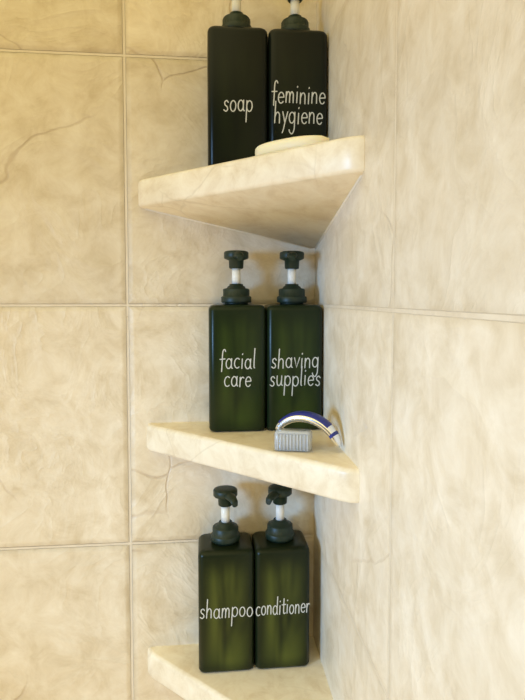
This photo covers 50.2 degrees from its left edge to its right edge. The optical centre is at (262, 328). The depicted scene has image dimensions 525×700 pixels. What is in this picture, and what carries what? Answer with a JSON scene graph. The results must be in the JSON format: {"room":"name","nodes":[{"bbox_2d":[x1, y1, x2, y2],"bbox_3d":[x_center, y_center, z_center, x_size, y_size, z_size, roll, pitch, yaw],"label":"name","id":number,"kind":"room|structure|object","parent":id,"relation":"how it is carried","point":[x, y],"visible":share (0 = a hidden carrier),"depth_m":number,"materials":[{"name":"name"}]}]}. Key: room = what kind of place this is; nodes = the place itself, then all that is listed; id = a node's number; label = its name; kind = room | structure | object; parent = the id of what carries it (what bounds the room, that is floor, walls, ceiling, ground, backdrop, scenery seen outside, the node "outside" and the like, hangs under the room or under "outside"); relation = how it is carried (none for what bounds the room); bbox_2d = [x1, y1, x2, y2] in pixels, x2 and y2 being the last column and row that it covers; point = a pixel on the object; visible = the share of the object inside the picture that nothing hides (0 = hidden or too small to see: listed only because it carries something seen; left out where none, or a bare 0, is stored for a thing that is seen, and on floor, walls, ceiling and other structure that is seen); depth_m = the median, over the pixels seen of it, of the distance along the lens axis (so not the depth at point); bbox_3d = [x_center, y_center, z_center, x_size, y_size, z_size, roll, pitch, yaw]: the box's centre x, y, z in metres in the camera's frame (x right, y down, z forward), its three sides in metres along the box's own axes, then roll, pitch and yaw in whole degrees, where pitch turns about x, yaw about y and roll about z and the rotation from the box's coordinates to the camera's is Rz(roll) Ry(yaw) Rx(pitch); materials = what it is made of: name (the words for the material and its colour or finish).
{"room":"bathroom shower","nodes":[
{"label":"bathroom shower","id":0,"kind":"room"},
{"bbox_2d":[0,0,315,699],"bbox_3d":[-0.896,0.028,0.698,2.060,2.400,0.060,0,3,-6],"label":"wall","id":1,"kind":"structure","parent":0,"point":[106,299],"depth_m":0.74,"materials":[{"name":"tile"}]},
{"bbox_2d":[148,637,332,699],"bbox_3d":[-0.030,0.485,0.667,0.231,0.086,0.231,0,3,-6],"label":"corner shelf","id":2,"kind":"object","parent":1,"relation":"attached to","point":[176,667],"visible":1,"depth_m":0.70,"materials":[{"name":"stone"}]},
{"bbox_2d":[198,485,253,672],"bbox_3d":[-0.049,0.323,0.737,0.071,0.229,0.063,0,3,-6],"label":"pump bottle","id":3,"kind":"object","parent":2,"relation":"on","point":[226,554],"visible":1,"depth_m":0.71,"materials":[{"name":"green plastic"}]},
{"bbox_2d":[252,484,309,668],"bbox_3d":[0.023,0.322,0.745,0.071,0.229,0.063,0,3,-6],"label":"pump bottle","id":4,"kind":"object","parent":2,"relation":"on","point":[281,552],"visible":0.98,"depth_m":0.72,"materials":[{"name":"green plastic"}]},
{"bbox_2d":[138,136,364,248],"bbox_3d":[-0.033,-0.144,0.630,0.236,0.086,0.236,0,3,-6],"label":"corner shelf","id":5,"kind":"object","parent":1,"relation":"attached to","point":[293,196],"visible":1,"depth_m":0.63,"materials":[{"name":"stone"}]},
{"bbox_2d":[207,0,267,165],"bbox_3d":[-0.032,-0.308,0.685,0.071,0.234,0.064,0,3,-6],"label":"pump bottle","id":6,"kind":"object","parent":5,"relation":"on","point":[237,51],"visible":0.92,"depth_m":0.66,"materials":[{"name":"green plastic"}]},
{"bbox_2d":[255,135,328,155],"bbox_3d":[0.030,-0.195,0.609,0.092,0.017,0.041,2,4,37],"label":"soap bar","id":7,"kind":"object","parent":5,"relation":"on","point":[292,142],"visible":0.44,"depth_m":0.59,"materials":[{"name":"beige"}]},
{"bbox_2d":[267,0,326,141],"bbox_3d":[0.040,-0.308,0.693,0.071,0.234,0.064,0,3,-6],"label":"pump bottle","id":8,"kind":"object","parent":5,"relation":"on","point":[297,54],"visible":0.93,"depth_m":0.66,"materials":[{"name":"green plastic"}]},
{"bbox_2d":[146,422,359,503],"bbox_3d":[-0.030,0.175,0.652,0.229,0.086,0.229,0,3,-6],"label":"corner shelf","id":9,"kind":"object","parent":1,"relation":"attached to","point":[326,470],"visible":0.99,"depth_m":0.63,"materials":[{"name":"stone"}]},
{"bbox_2d":[208,250,265,431],"bbox_3d":[-0.034,0.014,0.721,0.071,0.227,0.064,0,3,-6],"label":"pump bottle","id":10,"kind":"object","parent":9,"relation":"on","point":[237,328],"visible":1,"depth_m":0.69,"materials":[{"name":"green plastic"}]},
{"bbox_2d":[264,251,321,429],"bbox_3d":[0.038,0.014,0.729,0.071,0.227,0.064,0,3,-6],"label":"pump bottle","id":11,"kind":"object","parent":9,"relation":"on","point":[293,327],"visible":0.97,"depth_m":0.70,"materials":[{"name":"green plastic"}]},
{"bbox_2d":[274,411,340,451],"bbox_3d":[0.050,0.113,0.619,0.074,0.041,0.032,0,3,8],"label":"razor","id":12,"kind":"object","parent":9,"relation":"on","point":[285,439],"visible":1,"depth_m":0.61,"materials":[{"name":"silver metal"}]},
{"bbox_2d":[313,0,524,699],"bbox_3d":[0.204,0.078,-0.222,0.060,2.400,2.000,0,3,-6],"label":"wall","id":13,"kind":"structure","parent":0,"point":[419,582],"depth_m":0.38,"materials":[{"name":"tile"}]}
]}

